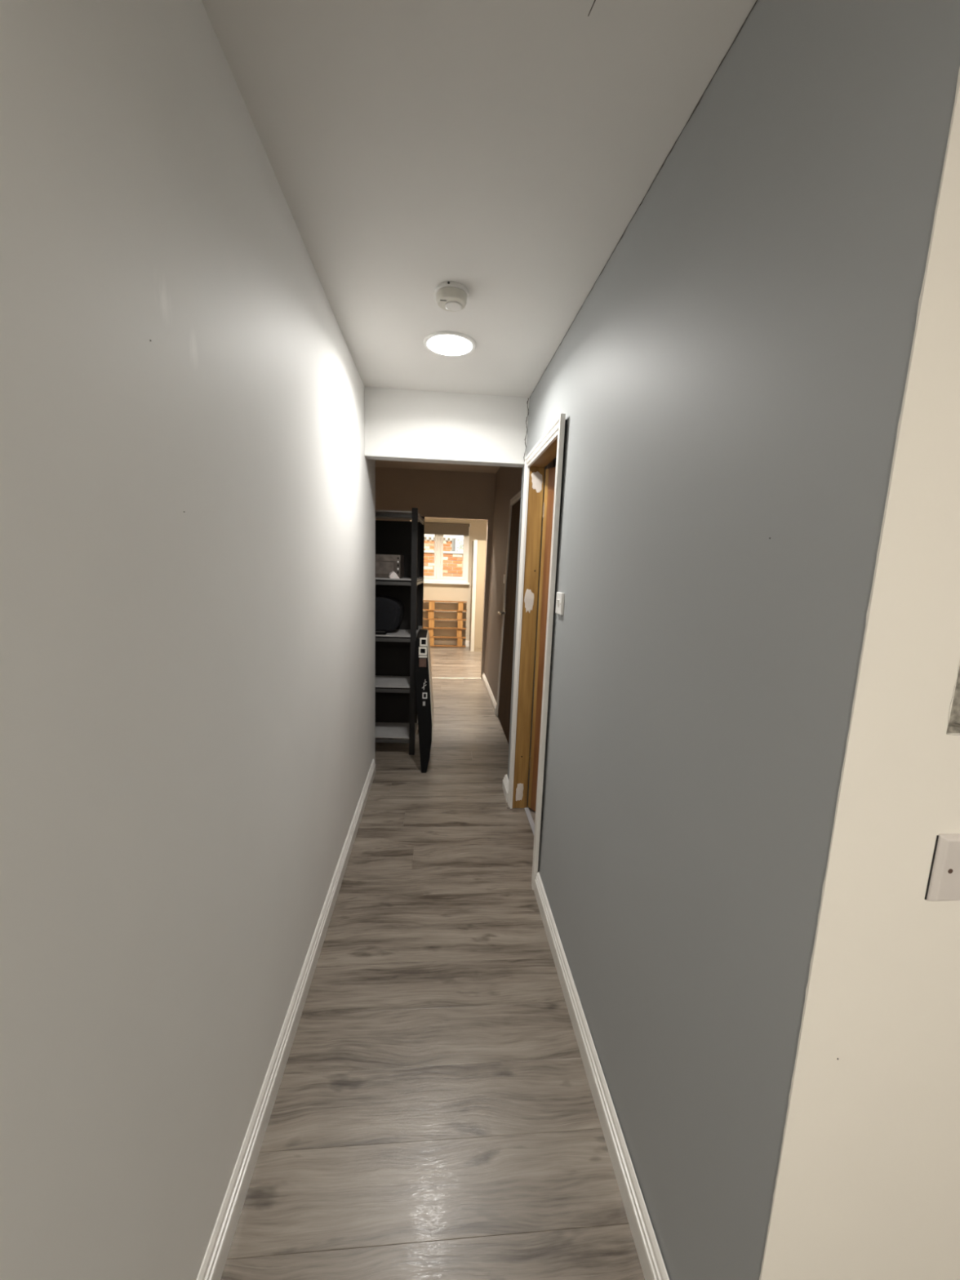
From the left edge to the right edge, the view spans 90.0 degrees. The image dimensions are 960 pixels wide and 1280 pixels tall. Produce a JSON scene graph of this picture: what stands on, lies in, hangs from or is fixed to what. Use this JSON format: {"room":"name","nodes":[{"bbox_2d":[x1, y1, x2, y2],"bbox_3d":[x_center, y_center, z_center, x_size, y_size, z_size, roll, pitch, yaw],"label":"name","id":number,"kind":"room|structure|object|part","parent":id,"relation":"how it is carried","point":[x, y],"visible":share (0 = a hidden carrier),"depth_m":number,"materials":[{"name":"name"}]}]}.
{"room":"home hallway","nodes":[
{"label":"home hallway","id":0,"kind":"room"},
{"bbox_2d":[0,0,375,1279],"bbox_3d":[-0.521,0.138,0.298,0.121,2.500,6.030,1,9,-5],"label":"wall","id":1,"kind":"structure","parent":0,"point":[188,480],"depth_m":0.73,"materials":[{"name":"grey paint"}]},
{"bbox_2d":[196,759,375,1279],"bbox_3d":[-0.518,1.281,0.779,0.018,0.095,5.220,1,9,-5],"label":"baseboard","id":2,"kind":"structure","parent":1,"relation":"attached to","point":[214,1261],"depth_m":1.27,"materials":[{"name":"white wood"}]},
{"bbox_2d":[220,646,644,1279],"bbox_3d":[0.194,1.020,3.252,4.400,0.100,11.450,1,9,-5],"label":"floor","id":3,"kind":"structure","parent":0,"point":[434,1116],"depth_m":1.38,"materials":[{"name":"grey"}]},
{"bbox_2d":[375,507,424,755],"bbox_3d":[-0.871,-0.084,3.814,0.781,1.835,0.600,2,9,-2],"label":"shelving unit","id":4,"kind":"object","parent":3,"relation":"on","point":[396,712],"visible":0.34,"depth_m":3.79,"materials":[{"name":"black metal"}]},
{"bbox_2d":[375,629,386,635],"bbox_3d":[-0.740,-0.058,3.554,0.095,0.032,0.057,2,9,-2],"label":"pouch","id":5,"kind":"object","parent":4,"relation":"on","point":[383,632],"visible":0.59,"depth_m":3.53,"materials":[{"name":"black"}]},
{"bbox_2d":[375,595,403,631],"bbox_3d":[-0.873,-0.203,3.683,0.541,0.270,0.262,2,9,-2],"label":"bag","id":6,"kind":"object","parent":4,"relation":"on","point":[388,610],"visible":0.4,"depth_m":3.58,"materials":[{"name":"black fabric"}]},
{"bbox_2d":[375,554,404,577],"bbox_3d":[-0.791,-0.563,3.639,0.400,0.170,0.222,2,9,-2],"label":"microwave","id":7,"kind":"object","parent":4,"relation":"on","point":[385,564],"visible":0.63,"depth_m":3.54,"materials":[{"name":"black metal"}]},
{"bbox_2d":[375,557,399,573],"bbox_3d":[-0.682,-0.550,3.533,0.170,0.123,0.011,1,9,-5],"label":"box","id":8,"kind":"object","parent":7,"relation":"attached to","point":[383,565],"depth_m":3.53,"materials":[{"name":"black metal"}]},
{"bbox_3d":[-0.884,0.121,3.884,0.762,0.336,0.006,2,9,-2],"label":"panel","id":9,"kind":"part","parent":4,"relation":"part of","materials":[{"name":"black"}]},
{"bbox_2d":[388,571,399,578],"bbox_3d":[-0.627,-0.476,3.502,0.072,0.052,0.058,-2,10,-22],"label":"crumpled paper","id":10,"kind":"object","parent":4,"relation":"on","point":[393,575],"visible":0.98,"depth_m":3.48,"materials":[{"name":"white paper"}]},
{"bbox_3d":[-0.898,0.507,3.944,0.762,0.346,0.006,2,9,-2],"label":"panel","id":11,"kind":"part","parent":4,"relation":"part of","materials":[{"name":"black"}]},
{"bbox_3d":[-0.871,-0.274,3.823,0.762,0.366,0.006,2,9,-2],"label":"panel","id":12,"kind":"part","parent":4,"relation":"part of","materials":[{"name":"black metal"}]},
{"bbox_3d":[-0.856,-0.714,3.755,0.762,0.428,0.006,2,9,-2],"label":"panel","id":13,"kind":"part","parent":4,"relation":"part of","materials":[{"name":"black metal"}]},
{"bbox_3d":[-0.492,-0.029,3.548,0.040,1.835,0.034,2,9,-2],"label":"post","id":14,"kind":"part","parent":4,"relation":"part of","materials":[{"name":"black metal"}]},
{"bbox_3d":[-0.510,-0.117,4.107,0.040,1.835,0.034,2,9,-2],"label":"post","id":15,"kind":"part","parent":4,"relation":"part of","materials":[{"name":"black metal"}]},
{"bbox_2d":[414,629,433,773],"bbox_3d":[-0.406,0.422,3.522,0.132,0.958,0.490,1,9,-5],"label":"case","id":16,"kind":"object","parent":3,"relation":"on","point":[423,669],"visible":1,"depth_m":3.29,"materials":[{"name":"black plastic"}]},
{"bbox_2d":[422,600,466,647],"bbox_3d":[-0.853,-0.293,8.474,1.220,0.805,0.115,1,9,-5],"label":"pallet","id":17,"kind":"object","parent":3,"relation":"on","point":[431,609],"visible":0.55,"depth_m":8.46,"materials":[{"name":"brown wood"}]},
{"bbox_2d":[431,677,481,679],"bbox_3d":[-0.449,0.490,6.179,0.932,0.006,0.035,1,9,-5],"label":"threshold","id":18,"kind":"object","parent":3,"relation":"on","point":[432,677],"visible":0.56,"depth_m":6.19,"materials":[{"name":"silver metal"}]},
{"bbox_2d":[469,539,486,651],"bbox_3d":[0.144,-0.754,8.268,0.590,1.862,0.454,1,9,-5],"label":"tall cabinet","id":19,"kind":"object","parent":3,"relation":"on","point":[478,548],"visible":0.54,"depth_m":8.04,"materials":[{"name":"white wood"}]},
{"bbox_3d":[0.194,-0.748,8.056,0.528,1.793,0.019,1,9,-5],"label":"door","id":20,"kind":"part","parent":19,"relation":"part of","materials":[{"name":"white wood"}]},
{"bbox_2d":[524,807,534,834],"bbox_3d":[0.311,1.074,2.584,0.026,0.006,0.680,1,9,-5],"label":"threshold","id":21,"kind":"object","parent":3,"relation":"on","point":[526,809],"visible":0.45,"depth_m":2.79,"materials":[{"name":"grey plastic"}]},
{"bbox_2d":[375,466,496,678],"bbox_3d":[-0.862,-0.858,5.984,2.300,2.700,0.110,1,9,-5],"label":"wall","id":22,"kind":"structure","parent":0,"point":[436,494],"depth_m":5.82,"materials":[{"name":"beige paint"}]},
{"bbox_2d":[375,459,500,473],"bbox_3d":[0.157,-1.865,4.346,4.400,0.140,3.170,1,9,-5],"label":"ceiling","id":23,"kind":"structure","parent":0,"point":[379,464],"depth_m":5.55,"materials":[{"name":"white paint"}]},
{"bbox_2d":[364,386,529,467],"bbox_3d":[-0.182,-1.312,2.744,0.926,0.563,0.100,1,9,-5],"label":"wall header","id":24,"kind":"structure","parent":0,"point":[411,425],"depth_m":2.71,"materials":[{"name":"white paint"}]},
{"bbox_2d":[523,398,528,462],"bbox_3d":[0.265,-1.200,2.748,0.018,0.345,0.001,1,9,-5],"label":"crack","id":25,"kind":"structure","parent":24,"relation":"attached to","point":[528,398],"depth_m":2.75,"materials":[{"name":"grey paint"}]},
{"bbox_2d":[410,517,487,640],"bbox_3d":[-0.878,-1.266,8.539,3.100,2.720,0.250,1,9,-5],"label":"wall","id":26,"kind":"structure","parent":0,"point":[477,529],"depth_m":8.52,"materials":[{"name":"beige paint"}]},
{"bbox_2d":[423,532,469,584],"bbox_3d":[-0.854,-1.500,8.362,1.367,1.022,0.120,1,9,-5],"label":"window","id":27,"kind":"structure","parent":26,"relation":"in","point":[438,542],"depth_m":8.39,"materials":[{"name":"white plastic"}]},
{"bbox_3d":[-1.107,-1.523,8.348,0.709,0.878,0.078,1,9,-5],"label":"sash","id":28,"kind":"part","parent":27,"relation":"part of","materials":[{"name":"white plastic"}]},
{"bbox_3d":[-0.869,-1.007,8.414,1.367,0.031,0.072,1,9,-5],"label":"sill","id":29,"kind":"part","parent":27,"relation":"part of","materials":[{"name":"white plastic"}]},
{"bbox_3d":[-0.471,-1.510,8.404,0.436,0.878,0.078,1,9,-5],"label":"sash","id":30,"kind":"part","parent":27,"relation":"part of","materials":[{"name":"white plastic"}]},
{"bbox_2d":[424,521,470,535],"bbox_3d":[-0.843,-1.925,8.259,1.353,0.210,0.100,1,9,-5],"label":"roller blind","id":31,"kind":"object","parent":26,"relation":"attached to","point":[435,528],"visible":0.56,"depth_m":8.24,"materials":[{"name":"beige fabric"}]},
{"bbox_2d":[434,640,469,646],"bbox_3d":[-0.912,0.048,8.609,2.900,0.100,0.016,1,9,-5],"label":"baseboard","id":32,"kind":"structure","parent":26,"relation":"attached to","point":[466,643],"depth_m":8.63,"materials":[{"name":"beige wood"}]},
{"bbox_2d":[201,0,756,397],"bbox_3d":[1.079,-0.997,0.071,3.280,0.120,5.670,1,9,-5],"label":"ceiling","id":33,"kind":"structure","parent":0,"point":[504,151],"depth_m":1.09,"materials":[{"name":"white paint"}]},
{"bbox_2d":[422,330,475,356],"bbox_3d":[-0.132,-1.285,2.094,0.230,0.014,0.230,1,9,-5],"label":"recessed light","id":34,"kind":"object","parent":33,"relation":"in","point":[445,343],"visible":1,"depth_m":2.07,"materials":[{"name":"white plastic"}]},
{"bbox_2d":[434,281,468,311],"bbox_3d":[-0.100,-1.204,1.692,0.120,0.048,0.121,1,9,-5],"label":"smoke detector","id":35,"kind":"object","parent":33,"relation":"attached to","point":[451,296],"visible":1,"depth_m":1.66,"materials":[{"name":"white plastic"}]},
{"bbox_2d":[483,457,556,702],"bbox_3d":[0.295,-0.543,4.481,0.159,2.622,3.180,1,9,-5],"label":"wall","id":36,"kind":"structure","parent":0,"point":[508,479],"depth_m":5.13,"materials":[{"name":"beige paint"}]},
{"bbox_2d":[481,671,496,714],"bbox_3d":[0.096,0.573,5.475,0.020,0.095,1.498,1,9,-5],"label":"baseboard","id":37,"kind":"structure","parent":36,"relation":"attached to","point":[492,700],"depth_m":5.30,"materials":[{"name":"white wood"}]},
{"bbox_2d":[495,490,520,745],"bbox_3d":[0.289,-0.205,4.127,0.186,2.062,0.940,1,9,-5],"label":"door","id":38,"kind":"structure","parent":36,"relation":"in","point":[506,654],"depth_m":4.25,"materials":[{"name":"brown wood"}]},
{"bbox_3d":[0.206,-0.245,4.429,0.071,0.050,0.140,1,9,-5],"label":"handle","id":39,"kind":"part","parent":38,"relation":"part of","materials":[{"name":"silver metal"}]},
{"bbox_3d":[0.225,-0.275,4.558,0.064,2.060,0.060,1,9,-5],"label":"architrave","id":40,"kind":"part","parent":38,"relation":"part of","materials":[{"name":"wood"}]},
{"bbox_3d":[0.323,-1.193,3.974,0.010,0.060,0.940,1,9,-5],"label":"architrave","id":41,"kind":"part","parent":38,"relation":"part of","materials":[{"name":"white wood"}]},
{"bbox_2d":[507,0,959,1279],"bbox_3d":[0.368,-0.013,1.797,0.111,2.400,2.460,1,9,-5],"label":"wall","id":42,"kind":"structure","parent":0,"point":[729,386],"depth_m":0.81,"materials":[{"name":"grey paint"}]},
{"bbox_2d":[502,773,508,802],"bbox_3d":[0.171,0.948,3.076,0.027,0.095,0.200,1,9,-5],"label":"baseboard","id":43,"kind":"structure","parent":42,"relation":"attached to","point":[505,781],"depth_m":3.07,"materials":[{"name":"white wood"}]},
{"bbox_2d":[555,591,564,615],"bbox_3d":[0.314,-0.145,1.906,0.019,0.086,0.086,1,9,-5],"label":"light switch","id":44,"kind":"object","parent":42,"relation":"attached to","point":[560,596],"visible":1,"depth_m":1.88,"materials":[{"name":"white plastic"}]},
{"bbox_2d":[533,871,669,1279],"bbox_3d":[0.313,1.203,1.464,0.018,0.095,1.435,1,9,-5],"label":"baseboard","id":45,"kind":"structure","parent":42,"relation":"attached to","point":[653,1267],"depth_m":1.23,"materials":[{"name":"white wood"}]},
{"bbox_2d":[528,0,757,398],"bbox_3d":[0.389,-1.189,1.572,0.001,0.006,2.340,1,9,-6],"label":"crack","id":46,"kind":"structure","parent":42,"relation":"attached to","point":[757,0],"depth_m":1.08,"materials":[{"name":"grey paint"}]},
{"bbox_2d":[759,66,959,1279],"bbox_3d":[1.522,0.191,0.738,2.232,2.400,0.122,1,9,-5],"label":"wall","id":47,"kind":"structure","parent":0,"point":[867,1187],"depth_m":0.62,"materials":[{"name":"paint"}]},
{"bbox_2d":[924,833,959,901],"bbox_3d":[0.621,0.291,0.610,0.094,0.092,0.014,1,9,-5],"label":"wall switch","id":48,"kind":"object","parent":47,"relation":"attached to","point":[944,879],"visible":1,"depth_m":0.61,"materials":[{"name":"grey plastic"}]},
{"bbox_3d":[1.074,-0.011,1.939,1.320,2.400,2.360,1,9,-5],"label":"wall","id":49,"kind":"structure","parent":0,"visible":0},
{"bbox_2d":[507,413,567,890],"bbox_3d":[0.468,0.070,2.438,0.458,2.045,0.800,1,9,-5],"label":"door frame","id":50,"kind":"structure","parent":49,"relation":"in","point":[552,444],"depth_m":2.68,"materials":[{"name":"white wood"}]},
{"bbox_3d":[0.222,0.008,2.784,0.025,2.045,0.060,1,9,-5],"label":"architrave","id":51,"kind":"part","parent":50,"relation":"part of","materials":[{"name":"white wood"}]},
{"bbox_3d":[0.290,-0.914,2.268,0.019,0.060,0.800,1,9,-5],"label":"architrave","id":52,"kind":"part","parent":50,"relation":"part of","materials":[{"name":"white wood"}]},
{"bbox_3d":[0.284,0.123,2.055,0.025,2.045,0.060,1,9,-5],"label":"architrave","id":53,"kind":"part","parent":50,"relation":"part of","materials":[{"name":"white wood"}]},
{"label":"outside","id":54,"kind":"structure","parent":0,"visible":0},
{"bbox_3d":[-0.680,-0.449,13.491,13.000,0.200,9.190,1,9,-5],"label":"ground","id":55,"kind":"structure","parent":54,"visible":0},
{"bbox_2d":[424,533,456,551],"bbox_3d":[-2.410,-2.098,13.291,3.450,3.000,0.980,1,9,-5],"label":"brick house","id":56,"kind":"structure","parent":55,"relation":"on","point":[449,540],"depth_m":12.89,"materials":[{"name":"brick"}]},
{"bbox_2d":[423,550,462,578],"bbox_3d":[-0.628,-1.153,11.367,5.700,1.845,0.300,1,9,-5],"label":"wall","id":57,"kind":"structure","parent":55,"relation":"on","point":[452,564],"depth_m":11.13,"materials":[{"name":"brick"}]},
{"bbox_2d":[456,537,463,551],"bbox_3d":[-0.199,-1.514,12.341,0.869,2.289,0.723,1,9,-5],"label":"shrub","id":58,"kind":"object","parent":55,"relation":"on","point":[460,545],"visible":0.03,"depth_m":12.18,"materials":[{"name":"green plant"}]}
]}

